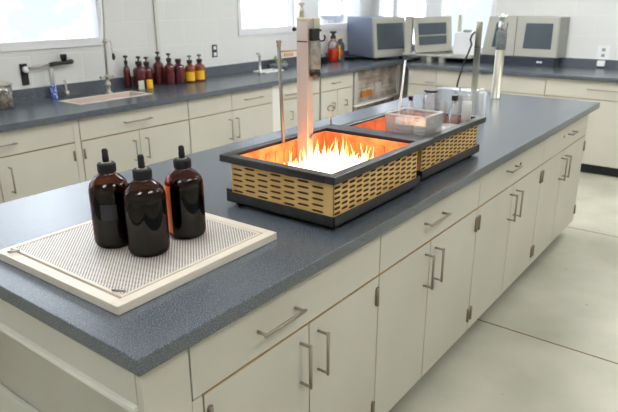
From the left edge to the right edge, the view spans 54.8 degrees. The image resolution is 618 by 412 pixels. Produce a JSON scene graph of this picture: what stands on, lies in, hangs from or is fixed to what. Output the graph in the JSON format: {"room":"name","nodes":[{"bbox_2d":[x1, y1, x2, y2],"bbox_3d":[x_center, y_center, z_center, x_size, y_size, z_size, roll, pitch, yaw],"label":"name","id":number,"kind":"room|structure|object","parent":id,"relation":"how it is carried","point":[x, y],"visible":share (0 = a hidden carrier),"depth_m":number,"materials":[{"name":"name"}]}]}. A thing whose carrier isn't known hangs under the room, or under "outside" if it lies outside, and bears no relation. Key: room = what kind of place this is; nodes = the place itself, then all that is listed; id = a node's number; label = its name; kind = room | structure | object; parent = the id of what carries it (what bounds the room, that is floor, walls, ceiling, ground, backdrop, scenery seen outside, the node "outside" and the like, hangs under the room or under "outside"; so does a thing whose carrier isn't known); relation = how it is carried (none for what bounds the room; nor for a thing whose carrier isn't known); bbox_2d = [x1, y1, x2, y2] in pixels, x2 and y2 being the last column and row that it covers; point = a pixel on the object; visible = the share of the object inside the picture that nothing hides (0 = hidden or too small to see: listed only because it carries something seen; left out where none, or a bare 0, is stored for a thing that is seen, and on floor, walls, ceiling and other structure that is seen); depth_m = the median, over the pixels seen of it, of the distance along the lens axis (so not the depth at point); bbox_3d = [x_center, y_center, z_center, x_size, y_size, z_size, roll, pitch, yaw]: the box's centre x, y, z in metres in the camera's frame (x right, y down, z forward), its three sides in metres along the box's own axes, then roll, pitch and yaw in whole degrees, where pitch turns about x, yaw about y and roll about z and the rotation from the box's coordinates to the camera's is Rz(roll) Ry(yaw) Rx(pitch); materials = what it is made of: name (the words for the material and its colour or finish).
{"room":"science laboratory","nodes":[
{"label":"science laboratory","id":0,"kind":"room"},
{"bbox_2d":[0,0,370,89],"bbox_3d":[-2.041,-1.239,3.996,0.200,2.850,9.433,14,23,35],"label":"wall","id":1,"kind":"structure","parent":0,"point":[186,27],"depth_m":4.87,"materials":[{"name":"white paint"}]},
{"bbox_2d":[19,54,73,84],"bbox_3d":[-1.820,-0.956,4.162,0.048,0.189,0.377,17,26,41],"label":"tap","id":2,"kind":"object","parent":1,"relation":"attached to","point":[24,69],"visible":1,"depth_m":4.09,"materials":[{"name":"black metal"}]},
{"bbox_2d":[0,0,103,51],"bbox_3d":[-2.788,-1.300,2.825,0.102,1.265,4.000,14,23,35],"label":"window","id":3,"kind":"structure","parent":1,"relation":"in","point":[94,6],"depth_m":4.30,"materials":[{"name":"white plastic"}]},
{"bbox_2d":[152,0,161,62],"bbox_3d":[-1.241,-1.994,4.663,0.018,1.865,0.030,14,23,35],"label":"trim","id":4,"kind":"structure","parent":1,"relation":"attached to","point":[155,11],"depth_m":4.84,"materials":[{"name":"white"}]},
{"bbox_2d":[12,50,351,102],"bbox_3d":[-0.926,-1.207,5.371,0.020,0.083,5.633,14,23,35],"label":"backsplash","id":5,"kind":"structure","parent":1,"relation":"attached to","point":[37,93],"depth_m":4.54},
{"bbox_2d":[212,45,217,56],"bbox_3d":[-0.856,-1.408,5.409,0.010,0.110,0.060,14,23,35],"label":"wall outlet","id":6,"kind":"object","parent":1,"relation":"attached to","point":[214,47],"visible":1,"depth_m":5.40,"materials":[{"name":"black plastic"}]},
{"bbox_2d":[237,0,361,35],"bbox_3d":[-0.054,-2.490,6.235,0.102,1.265,2.140,14,23,35],"label":"window","id":7,"kind":"structure","parent":1,"relation":"in","point":[255,17],"depth_m":6.17,"materials":[{"name":"white glass"}]},
{"bbox_2d":[371,0,617,100],"bbox_3d":[3.533,-1.770,5.473,6.792,2.850,0.200,14,23,35],"label":"wall","id":8,"kind":"structure","parent":0,"point":[593,23],"depth_m":5.99,"materials":[{"name":"white paint"}]},
{"bbox_2d":[376,0,496,51],"bbox_3d":[1.443,-2.561,6.793,1.500,1.505,0.102,14,23,35],"label":"window","id":9,"kind":"structure","parent":8,"relation":"in","point":[433,7],"depth_m":6.88,"materials":[{"name":"white plastic"}]},
{"bbox_2d":[440,51,617,68],"bbox_3d":[3.292,-1.327,5.675,4.435,0.083,0.020,14,23,35],"label":"backsplash","id":10,"kind":"structure","parent":8,"relation":"attached to","point":[574,62],"depth_m":6.03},
{"bbox_2d":[596,45,610,59],"bbox_3d":[2.921,-1.522,5.911,0.115,0.135,0.010,14,23,35],"label":"wall outlet","id":11,"kind":"object","parent":8,"relation":"attached to","point":[603,52],"visible":1,"depth_m":5.91,"materials":[{"name":"white plastic"}]},
{"bbox_2d":[388,172,617,411],"bbox_3d":[1.053,0.651,3.015,6.992,0.100,10.700,14,23,35],"label":"floor","id":12,"kind":"structure","parent":0,"point":[548,342],"depth_m":2.89,"materials":[{"name":"concrete"}]},
{"bbox_2d":[0,120,79,203],"bbox_3d":[-1.980,-0.069,3.655,0.701,0.861,0.900,14,23,35],"label":"base cabinet","id":13,"kind":"object","parent":12,"relation":"on","point":[38,159],"visible":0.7,"depth_m":3.54,"materials":[{"name":"laminate"}]},
{"bbox_2d":[0,299,192,411],"bbox_3d":[-0.731,0.611,1.678,1.075,0.861,0.138,14,23,35],"label":"frame","id":14,"kind":"object","parent":12,"relation":"on","point":[167,387],"visible":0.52,"depth_m":1.31,"materials":[{"name":"laminate"}]},
{"bbox_2d":[72,101,190,182],"bbox_3d":[-1.424,-0.311,4.348,0.701,0.861,0.938,14,23,35],"label":"base cabinet","id":15,"kind":"object","parent":12,"relation":"on","point":[156,133],"depth_m":4.06,"materials":[{"name":"paint"}]},
{"bbox_2d":[0,237,379,411],"bbox_3d":[-0.433,0.488,2.030,1.131,0.861,0.812,14,23,35],"label":"base cabinet","id":16,"kind":"object","parent":12,"relation":"on","point":[311,347],"visible":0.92,"depth_m":1.69,"materials":[{"name":"paint"}]},
{"bbox_2d":[0,90,599,376],"bbox_3d":[0.353,-0.292,2.902,1.148,0.039,3.780,14,23,35],"label":"countertop","id":17,"kind":"structure","parent":16,"relation":"on","point":[146,336],"depth_m":1.76,"materials":[{"name":"grey stone"}]},
{"bbox_2d":[0,212,276,315],"bbox_3d":[-0.466,0.103,1.657,0.522,0.033,0.548,13,23,34],"label":"tray","id":18,"kind":"object","parent":17,"relation":"on","point":[117,281],"visible":0.75,"depth_m":1.53,"materials":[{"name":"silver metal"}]},
{"bbox_2d":[88,148,127,248],"bbox_3d":[-0.535,-0.024,1.602,0.106,0.267,0.106,14,23,35],"label":"dropper bottle","id":19,"kind":"object","parent":18,"relation":"on","point":[105,189],"visible":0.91,"depth_m":1.57,"materials":[{"name":"orange glass"}]},
{"bbox_2d":[123,154,169,257],"bbox_3d":[-0.426,-0.005,1.549,0.109,0.265,0.109,14,23,35],"label":"dropper bottle","id":20,"kind":"object","parent":18,"relation":"on","point":[144,197],"visible":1,"depth_m":1.52,"materials":[{"name":"orange glass"}]},
{"bbox_2d":[164,145,205,238],"bbox_3d":[-0.349,-0.043,1.665,0.107,0.259,0.107,14,23,35],"label":"dropper bottle","id":21,"kind":"object","parent":18,"relation":"on","point":[183,185],"visible":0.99,"depth_m":1.63,"materials":[{"name":"orange glass"}]},
{"bbox_2d":[219,124,433,228],"bbox_3d":[0.082,-0.126,2.098,0.463,0.175,0.640,14,23,35],"label":"box","id":22,"kind":"object","parent":17,"relation":"on","point":[261,179],"visible":0.84,"depth_m":1.93,"materials":[{"name":"brass-coloured metal"},{"name":"black enamel"}]},
{"bbox_2d":[276,40,296,148],"bbox_3d":[-0.075,-0.344,2.114,0.076,0.473,0.028,-8,21,-21],"label":"support rod","id":23,"kind":"object","parent":22,"relation":"in","point":[279,51],"visible":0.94,"depth_m":2.07,"materials":[{"name":"grey warm steel"}]},
{"bbox_2d":[292,2,325,163],"bbox_3d":[0.003,-0.413,2.128,0.102,0.594,0.081,14,23,35],"label":"stand","id":24,"kind":"object","parent":22,"relation":"in","point":[308,29],"visible":0.94,"depth_m":2.07,"materials":[{"name":"metal"}]},
{"bbox_2d":[227,175,420,228],"bbox_3d":[0.064,-0.068,2.087,0.441,0.044,0.550,14,23,35],"label":"tray","id":25,"kind":"object","parent":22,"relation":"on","point":[329,217],"depth_m":1.89,"materials":[{"name":"black metal"}]},
{"bbox_2d":[292,153,358,173],"bbox_3d":[0.063,-0.103,2.012,0.300,0.064,0.390,14,23,35],"label":"bed","id":26,"kind":"object","parent":22,"relation":"in","point":[307,165],"visible":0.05,"depth_m":2.07,"materials":[{"name":"white"}]},
{"bbox_2d":[284,142,373,173],"bbox_3d":[0.064,-0.147,1.993,0.291,0.102,0.368,14,23,35],"label":"flames","id":27,"kind":"object","parent":26,"relation":"on","point":[326,159],"visible":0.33,"depth_m":2.04},
{"bbox_2d":[327,105,334,124],"bbox_3d":[0.089,-0.368,2.405,0.033,0.079,0.006,-5,20,-15],"label":"brass hook","id":28,"kind":"object","parent":22,"relation":"attached to","point":[329,105],"visible":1,"depth_m":2.40,"materials":[{"name":"brown"}]},
{"bbox_2d":[342,107,485,179],"bbox_3d":[0.438,-0.277,2.541,0.417,0.168,0.579,14,23,35],"label":"box","id":29,"kind":"object","parent":17,"relation":"on","point":[453,144],"visible":0.48,"depth_m":2.46,"materials":[{"name":"brass-coloured perforated metal"},{"name":"black enamel"}]},
{"bbox_2d":[405,96,414,118],"bbox_3d":[0.465,-0.413,2.744,0.044,0.186,0.044,14,23,35],"label":"flask","id":30,"kind":"object","parent":29,"relation":"in","point":[410,97],"visible":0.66,"depth_m":2.73,"materials":[{"name":"clear glass"}]},
{"bbox_2d":[385,108,441,136],"bbox_3d":[0.413,-0.283,2.355,0.176,0.176,0.154,14,23,35],"label":"tank","id":31,"kind":"object","parent":29,"relation":"in","point":[432,122],"visible":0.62,"depth_m":2.33,"materials":[{"name":"glass"}]},
{"bbox_2d":[398,60,406,122],"bbox_3d":[0.367,-0.417,2.393,0.037,0.330,0.008,-8,21,-22],"label":"rod","id":32,"kind":"object","parent":31,"relation":"in","point":[404,67],"visible":0.66,"depth_m":2.37,"materials":[{"name":"white"}]},
{"bbox_2d":[422,89,437,120],"bbox_3d":[0.537,-0.404,2.656,0.068,0.226,0.068,14,23,35],"label":"lidded jar","id":33,"kind":"object","parent":29,"relation":"in","point":[426,91],"visible":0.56,"depth_m":2.62,"materials":[{"name":"clear glass"}]},
{"bbox_2d":[438,101,447,125],"bbox_3d":[0.588,-0.373,2.639,0.044,0.178,0.044,14,23,35],"label":"beaker","id":34,"kind":"object","parent":29,"relation":"in","point":[439,102],"visible":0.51,"depth_m":2.62,"materials":[{"name":"clear glass"}]},
{"bbox_2d":[447,95,459,125],"bbox_3d":[0.635,-0.383,2.618,0.052,0.209,0.052,14,23,35],"label":"bottle","id":35,"kind":"object","parent":29,"relation":"in","point":[454,98],"visible":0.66,"depth_m":2.60,"materials":[{"name":"clear glass"}]},
{"bbox_2d":[461,101,471,122],"bbox_3d":[0.683,-0.363,2.600,0.042,0.185,0.042,14,23,35],"label":"plastic bottle","id":36,"kind":"object","parent":29,"relation":"in","point":[464,102],"visible":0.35,"depth_m":2.58,"materials":[{"name":"clear plastic"}]},
{"bbox_3d":[0.587,-0.251,2.536,0.085,0.013,0.086,14,23,35],"label":"petri dish","id":37,"kind":"object","parent":29,"relation":"in","visible":0},
{"bbox_3d":[0.587,-0.265,2.531,0.085,0.013,0.086,14,23,35],"label":"petri dish","id":38,"kind":"object","parent":37,"relation":"on","visible":0},
{"bbox_3d":[0.587,-0.279,2.527,0.085,0.013,0.086,14,23,35],"label":"petri dish","id":39,"kind":"object","parent":38,"relation":"on","visible":0},
{"bbox_3d":[0.587,-0.292,2.522,0.085,0.013,0.086,14,23,35],"label":"petri dish","id":40,"kind":"object","parent":39,"relation":"on","visible":0},
{"bbox_3d":[0.587,-0.306,2.517,0.085,0.013,0.086,14,23,35],"label":"petri dish","id":41,"kind":"object","parent":40,"relation":"on","visible":0},
{"bbox_3d":[0.587,-0.320,2.512,0.085,0.013,0.086,14,23,35],"label":"petri dish","id":42,"kind":"object","parent":41,"relation":"on","visible":0},
{"bbox_2d":[441,123,456,129],"bbox_3d":[0.587,-0.333,2.508,0.085,0.013,0.086,14,23,35],"label":"petri dish","id":43,"kind":"object","parent":42,"relation":"on","point":[442,123],"visible":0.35,"depth_m":2.54,"materials":[{"name":"glass"}]},
{"bbox_2d":[416,144,479,179],"bbox_3d":[0.429,-0.229,2.549,0.402,0.044,0.554,14,23,35],"label":"tray","id":44,"kind":"object","parent":17,"relation":"on","point":[429,167],"depth_m":2.39,"materials":[{"name":"black metal"}]},
{"bbox_2d":[434,86,479,115],"bbox_3d":[0.807,-0.544,3.267,0.220,0.195,0.090,14,23,35],"label":"case","id":45,"kind":"object","parent":17,"relation":"on","point":[441,88],"visible":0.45,"depth_m":3.25,"materials":[{"name":"clear glass"}]},
{"bbox_2d":[452,21,482,111],"bbox_3d":[0.954,-0.830,3.573,0.146,0.534,0.052,0,19,2],"label":"slender post","id":46,"kind":"object","parent":17,"relation":"on","point":[479,25],"visible":0.79,"depth_m":3.54,"materials":[{"name":"grey metal"}]},
{"bbox_2d":[458,93,477,114],"bbox_3d":[0.748,-0.414,2.836,0.092,0.232,0.092,14,23,35],"label":"beaker","id":47,"kind":"object","parent":17,"relation":"on","point":[474,100],"visible":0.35,"depth_m":2.79,"materials":[{"name":"clear glass"}]},
{"bbox_2d":[477,88,486,116],"bbox_3d":[0.976,-0.576,3.380,0.048,0.180,0.048,14,23,35],"label":"canister","id":48,"kind":"object","parent":17,"relation":"on","point":[482,97],"visible":0.62,"depth_m":3.36,"materials":[{"name":"white"}]},
{"bbox_2d":[490,14,507,98],"bbox_3d":[1.306,-1.022,4.082,0.072,0.561,0.072,-12,23,-31],"label":"post","id":49,"kind":"object","parent":17,"relation":"on","point":[501,36],"visible":1,"depth_m":4.06,"materials":[{"name":"beige metal"}]},
{"bbox_2d":[187,84,282,153],"bbox_3d":[-0.805,-0.580,5.120,0.701,0.861,1.099,14,23,35],"label":"base cabinet","id":50,"kind":"object","parent":12,"relation":"on","point":[220,120],"depth_m":4.80,"materials":[{"name":"laminate"}]},
{"bbox_2d":[0,50,420,132],"bbox_3d":[-0.651,-1.122,5.181,0.708,0.122,5.633,14,23,35],"label":"countertop","id":51,"kind":"structure","parent":50,"relation":"on","point":[34,107],"depth_m":4.47,"materials":[{"name":"grey stone"}]},
{"bbox_2d":[0,81,14,109],"bbox_3d":[-1.974,-0.720,3.809,0.148,0.190,0.148,14,23,35],"label":"storage jar","id":52,"kind":"object","parent":51,"relation":"on","point":[6,96],"visible":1,"depth_m":3.79,"materials":[{"name":"clear glass"}]},
{"bbox_2d":[48,68,57,98],"bbox_3d":[-1.801,-0.862,4.185,0.042,0.212,0.042,14,23,35],"label":"bottle","id":53,"kind":"object","parent":51,"relation":"on","point":[53,89],"visible":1,"depth_m":4.19,"materials":[{"name":"plastic"}]},
{"bbox_2d":[63,80,69,96],"bbox_3d":[-1.741,-0.840,4.257,0.035,0.123,0.060,3,19,9],"label":"soap dispenser","id":54,"kind":"object","parent":51,"relation":"on","point":[66,92],"visible":1,"depth_m":4.26,"materials":[{"name":"silver metal"}]},
{"bbox_2d":[60,91,151,104],"bbox_3d":[-1.438,-0.680,4.280,0.254,0.204,0.599,14,23,35],"label":"sink","id":55,"kind":"object","parent":51,"relation":"in","point":[120,95],"visible":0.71,"depth_m":4.30,"materials":[{"name":"beige ceramic"}]},
{"bbox_2d":[99,0,115,93],"bbox_3d":[-1.416,-1.301,4.246,0.244,0.998,0.151,14,23,35],"label":"tap","id":56,"kind":"object","parent":51,"relation":"on","point":[104,40],"visible":1,"depth_m":4.38,"materials":[{"name":"silver metal"}]},
{"bbox_2d":[123,55,131,88],"bbox_3d":[-1.424,-1.047,4.656,0.052,0.251,0.052,5,20,14],"label":"bottle","id":57,"kind":"object","parent":51,"relation":"on","point":[126,70],"visible":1,"depth_m":4.64,"materials":[{"name":"red glass"}]},
{"bbox_2d":[133,56,146,88],"bbox_3d":[-1.330,-1.050,4.672,0.100,0.244,0.100,14,23,35],"label":"bottle","id":58,"kind":"object","parent":51,"relation":"on","point":[139,72],"visible":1,"depth_m":4.64,"materials":[{"name":"red glass"}]},
{"bbox_2d":[138,80,144,89],"bbox_3d":[-1.302,-0.940,4.628,0.012,0.066,0.050,14,23,35],"label":"note card","id":59,"kind":"object","parent":51,"relation":"on","point":[140,83],"visible":1,"depth_m":4.62,"materials":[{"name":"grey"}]},
{"bbox_2d":[143,57,153,85],"bbox_3d":[-1.298,-1.076,4.770,0.092,0.231,0.092,14,23,35],"label":"bottle","id":60,"kind":"object","parent":51,"relation":"on","point":[149,72],"visible":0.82,"depth_m":4.74,"materials":[{"name":"red glass"}]},
{"bbox_2d":[146,79,152,88],"bbox_3d":[-1.246,-0.954,4.665,0.050,0.068,0.050,14,23,35],"label":"pot","id":61,"kind":"object","parent":51,"relation":"on","point":[150,81],"visible":1,"depth_m":4.65,"materials":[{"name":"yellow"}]},
{"bbox_2d":[153,52,164,84],"bbox_3d":[-1.229,-1.126,4.866,0.088,0.261,0.088,14,23,35],"label":"bottle","id":62,"kind":"object","parent":51,"relation":"on","point":[158,67],"visible":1,"depth_m":4.84,"materials":[{"name":"red glass"}]},
{"bbox_2d":[164,53,175,84],"bbox_3d":[-1.136,-1.113,4.843,0.084,0.251,0.084,14,23,35],"label":"bottle","id":63,"kind":"object","parent":51,"relation":"on","point":[169,70],"visible":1,"depth_m":4.82,"materials":[{"name":"red glass"}]},
{"bbox_2d":[174,59,185,83],"bbox_3d":[-1.077,-1.114,4.925,0.098,0.200,0.098,14,23,35],"label":"bottle","id":64,"kind":"object","parent":51,"relation":"on","point":[179,68],"visible":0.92,"depth_m":4.89,"materials":[{"name":"red glass"}]},
{"bbox_2d":[184,55,195,82],"bbox_3d":[-1.000,-1.152,5.002,0.093,0.221,0.093,14,23,35],"label":"bottle","id":65,"kind":"object","parent":51,"relation":"on","point":[190,71],"visible":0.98,"depth_m":4.98,"materials":[{"name":"orange glass"}]},
{"bbox_2d":[194,54,205,80],"bbox_3d":[-0.933,-1.181,5.085,0.095,0.221,0.095,14,23,35],"label":"bottle","id":66,"kind":"object","parent":51,"relation":"on","point":[200,68],"visible":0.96,"depth_m":5.06,"materials":[{"name":"orange glass"}]},
{"bbox_2d":[256,53,262,73],"bbox_3d":[-0.465,-1.327,5.548,0.062,0.189,0.044,14,23,35],"label":"water tap","id":67,"kind":"object","parent":51,"relation":"on","point":[259,55],"visible":1,"depth_m":5.54,"materials":[{"name":"metal"}]},
{"bbox_2d":[253,68,283,72],"bbox_3d":[-0.389,-1.252,5.786,0.160,0.132,0.270,14,23,35],"label":"sink","id":68,"kind":"object","parent":51,"relation":"in","point":[271,69],"visible":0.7,"depth_m":5.74,"materials":[{"name":"white ceramic"}]},
{"bbox_2d":[269,55,287,68],"bbox_3d":[-0.309,-1.455,6.003,0.195,0.134,0.196,14,23,35],"label":"potted plant","id":69,"kind":"object","parent":51,"relation":"on","point":[273,65],"visible":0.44,"depth_m":5.97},
{"bbox_2d":[321,54,327,63],"bbox_3d":[0.136,-1.605,6.484,0.100,0.100,0.120,14,23,35],"label":"box","id":70,"kind":"object","parent":51,"relation":"on","point":[324,59],"visible":0.61,"depth_m":6.45,"materials":[{"name":"black plastic"}]},
{"bbox_2d":[328,31,339,61],"bbox_3d":[0.271,-1.771,6.610,0.132,0.330,0.124,14,23,35],"label":"bottle","id":71,"kind":"object","parent":51,"relation":"on","point":[333,53],"visible":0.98,"depth_m":6.60,"materials":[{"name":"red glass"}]},
{"bbox_2d":[335,36,344,60],"bbox_3d":[0.352,-1.787,6.758,0.103,0.263,0.104,0,19,0],"label":"bottle","id":72,"kind":"object","parent":51,"relation":"on","point":[342,46],"visible":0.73,"depth_m":6.72,"materials":[{"name":"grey glass"}]},
{"bbox_2d":[344,56,359,59],"bbox_3d":[0.473,-1.711,6.884,0.200,0.035,0.135,14,23,35],"label":"tray","id":73,"kind":"object","parent":51,"relation":"on","point":[345,57],"visible":0.75,"depth_m":6.83,"materials":[{"name":"black plastic"}]},
{"bbox_2d":[347,16,405,60],"bbox_3d":[0.796,-1.974,6.979,0.607,0.469,0.489,-15,24,-36],"label":"instrument","id":74,"kind":"object","parent":51,"relation":"on","point":[375,37],"visible":0.88,"depth_m":6.79,"materials":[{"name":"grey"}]},
{"bbox_2d":[283,78,318,128],"bbox_3d":[-0.308,-0.796,5.739,0.701,0.861,0.542,14,23,35],"label":"base cabinet","id":75,"kind":"object","parent":12,"relation":"on","point":[290,89],"visible":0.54,"depth_m":5.38,"materials":[{"name":"laminate"}]},
{"bbox_2d":[319,72,352,119],"bbox_3d":[0.037,-0.946,6.169,0.701,0.861,0.560,14,23,35],"label":"base cabinet","id":76,"kind":"object","parent":12,"relation":"on","point":[337,90],"visible":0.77,"depth_m":5.89,"materials":[{"name":"paint"}]},
{"bbox_2d":[352,64,400,111],"bbox_3d":[0.525,-1.146,6.750,0.658,0.855,0.980,14,23,35],"label":"base cabinet","id":77,"kind":"object","parent":12,"relation":"on","point":[377,86],"visible":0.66,"depth_m":6.52,"materials":[{"name":"silver metal"}]},
{"bbox_2d":[408,68,436,96],"bbox_3d":[1.413,-1.135,6.701,0.323,0.861,0.775,14,23,35],"label":"base cabinet","id":78,"kind":"object","parent":12,"relation":"on","point":[419,80],"visible":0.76,"depth_m":6.34,"materials":[{"name":"paint"}]},
{"bbox_2d":[374,177,480,411],"bbox_3d":[0.063,0.273,2.648,1.131,0.861,0.830,14,23,35],"label":"base cabinet","id":79,"kind":"object","parent":12,"relation":"on","point":[426,261],"visible":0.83,"depth_m":2.26,"materials":[{"name":"paint"}]},
{"bbox_2d":[436,70,546,96],"bbox_3d":[1.998,-0.999,6.302,1.115,0.861,0.740,14,23,35],"label":"base cabinet","id":80,"kind":"object","parent":12,"relation":"on","point":[515,85],"visible":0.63,"depth_m":5.84,"materials":[{"name":"paint"}]},
{"bbox_2d":[466,139,545,329],"bbox_3d":[0.585,0.046,3.299,1.131,0.861,0.900,14,23,35],"label":"base cabinet","id":81,"kind":"object","parent":12,"relation":"on","point":[508,194],"visible":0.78,"depth_m":2.92,"materials":[{"name":"paint"}]},
{"bbox_2d":[530,114,588,263],"bbox_3d":[1.136,-0.194,3.986,1.131,0.861,0.925,14,23,35],"label":"base cabinet","id":82,"kind":"object","parent":12,"relation":"on","point":[563,150],"visible":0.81,"depth_m":3.61,"materials":[{"name":"paint"}]},
{"bbox_2d":[545,78,617,176],"bbox_3d":[2.889,-0.774,5.643,1.143,0.861,0.775,14,23,35],"label":"base cabinet","id":83,"kind":"object","parent":12,"relation":"on","point":[600,155],"visible":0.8,"depth_m":5.42,"materials":[{"name":"paint"}]},
{"bbox_2d":[407,51,617,82],"bbox_3d":[3.056,-1.206,5.388,4.435,0.122,0.801,14,23,35],"label":"countertop","id":84,"kind":"structure","parent":83,"relation":"on","point":[568,68],"depth_m":5.92,"materials":[{"name":"grey stone"}]},
{"bbox_2d":[402,51,481,62],"bbox_3d":[1.497,-1.674,6.697,0.800,0.082,0.400,14,23,35],"label":"shelf","id":85,"kind":"object","parent":84,"relation":"on","point":[442,56],"visible":0.61,"depth_m":6.56,"materials":[{"name":"grey metal"}]},
{"bbox_2d":[404,16,413,52],"bbox_3d":[1.130,-1.933,6.717,0.085,0.395,0.114,7,20,21],"label":"panel","id":86,"kind":"object","parent":85,"relation":"on","point":[408,48],"visible":1,"depth_m":6.67,"materials":[{"name":"beige plastic"}]},
{"bbox_2d":[413,16,451,52],"bbox_3d":[1.385,-1.924,6.676,0.443,0.397,0.210,4,19,11],"label":"instrument","id":87,"kind":"object","parent":85,"relation":"on","point":[431,33],"visible":1,"depth_m":6.58,"materials":[{"name":"beige plastic"}]},
{"bbox_2d":[453,15,475,54],"bbox_3d":[1.731,-1.868,6.502,0.240,0.410,0.190,14,23,35],"label":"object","id":88,"kind":"object","parent":85,"relation":"on","point":[462,44],"visible":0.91,"depth_m":6.47,"materials":[{"name":"white plastic"}]},
{"bbox_2d":[479,16,569,66],"bbox_3d":[2.240,-1.728,6.229,0.839,0.486,0.196,14,23,35],"label":"instrument","id":89,"kind":"object","parent":84,"relation":"on","point":[541,41],"visible":0.94,"depth_m":6.11,"materials":[{"name":"grey plastic"}]},
{"bbox_2d":[597,60,604,66],"bbox_3d":[2.900,-1.416,5.918,0.070,0.055,0.039,14,23,35],"label":"plug adaptor","id":90,"kind":"object","parent":84,"relation":"on","point":[601,63],"visible":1,"depth_m":5.90,"materials":[{"name":"white plastic"}]},
{"bbox_3d":[0.447,-0.231,2.347,0.075,0.013,0.076,14,23,35],"label":"petri dish","id":91,"kind":"object","parent":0,"visible":0},
{"bbox_3d":[0.446,-0.244,2.342,0.075,0.013,0.076,14,23,35],"label":"petri dish","id":92,"kind":"object","parent":91,"relation":"on","visible":0},
{"bbox_3d":[0.446,-0.258,2.337,0.075,0.013,0.076,14,23,35],"label":"petri dish","id":93,"kind":"object","parent":92,"relation":"on","visible":0},
{"bbox_3d":[0.446,-0.272,2.332,0.075,0.013,0.076,14,23,35],"label":"petri dish","id":94,"kind":"object","parent":93,"relation":"on","visible":0},
{"bbox_2d":[413,131,423,135],"bbox_3d":[0.446,-0.285,2.328,0.075,0.013,0.076,14,23,35],"label":"petri dish","id":95,"kind":"object","parent":94,"relation":"on","point":[414,132],"visible":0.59,"depth_m":2.31,"materials":[{"name":"glass"}]},
{"bbox_2d":[414,127,424,132],"bbox_3d":[0.446,-0.299,2.323,0.075,0.013,0.076,14,23,35],"label":"petri dish","id":96,"kind":"object","parent":95,"relation":"on","point":[415,129],"visible":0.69,"depth_m":2.30,"materials":[{"name":"glass"}]},
{"bbox_2d":[414,124,424,128],"bbox_3d":[0.446,-0.313,2.318,0.075,0.013,0.076,14,23,35],"label":"petri dish","id":97,"kind":"object","parent":96,"relation":"on","point":[415,125],"visible":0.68,"depth_m":2.30,"materials":[{"name":"glass"}]},
{"bbox_2d":[414,118,424,124],"bbox_3d":[0.446,-0.327,2.313,0.075,0.013,0.076,14,23,35],"label":"petri dish","id":98,"kind":"object","parent":97,"relation":"on","point":[416,122],"visible":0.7,"depth_m":2.30,"materials":[{"name":"glass"}]},
{"bbox_3d":[0.380,-0.247,2.394,0.075,0.013,0.076,14,23,35],"label":"petri dish","id":99,"kind":"object","parent":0,"visible":0},
{"bbox_3d":[0.380,-0.261,2.389,0.075,0.013,0.076,14,23,35],"label":"petri dish","id":100,"kind":"object","parent":99,"relation":"on","visible":0},
{"bbox_3d":[0.380,-0.274,2.385,0.075,0.013,0.076,14,23,35],"label":"petri dish","id":101,"kind":"object","parent":100,"relation":"on","visible":0},
{"bbox_3d":[0.380,-0.288,2.380,0.075,0.013,0.076,14,23,35],"label":"petri dish","id":102,"kind":"object","parent":101,"relation":"on","visible":0},
{"bbox_2d":[395,129,413,133],"bbox_3d":[0.380,-0.302,2.375,0.075,0.013,0.076,14,23,35],"label":"petri dish","id":103,"kind":"object","parent":102,"relation":"on","point":[396,130],"visible":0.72,"depth_m":2.35,"materials":[{"name":"glass"}]},
{"bbox_2d":[395,125,413,129],"bbox_3d":[0.380,-0.315,2.370,0.075,0.013,0.076,14,23,35],"label":"petri dish","id":104,"kind":"object","parent":103,"relation":"on","point":[396,126],"visible":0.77,"depth_m":2.35,"materials":[{"name":"glass"}]},
{"bbox_2d":[395,121,413,126],"bbox_3d":[0.380,-0.329,2.366,0.075,0.013,0.076,14,23,35],"label":"petri dish","id":105,"kind":"object","parent":104,"relation":"on","point":[396,123],"visible":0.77,"depth_m":2.34,"materials":[{"name":"glass"}]},
{"bbox_2d":[395,116,414,122],"bbox_3d":[0.380,-0.343,2.361,0.075,0.013,0.076,14,23,35],"label":"petri dish","id":106,"kind":"object","parent":105,"relation":"on","point":[397,119],"visible":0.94,"depth_m":2.34,"materials":[{"name":"glass"}]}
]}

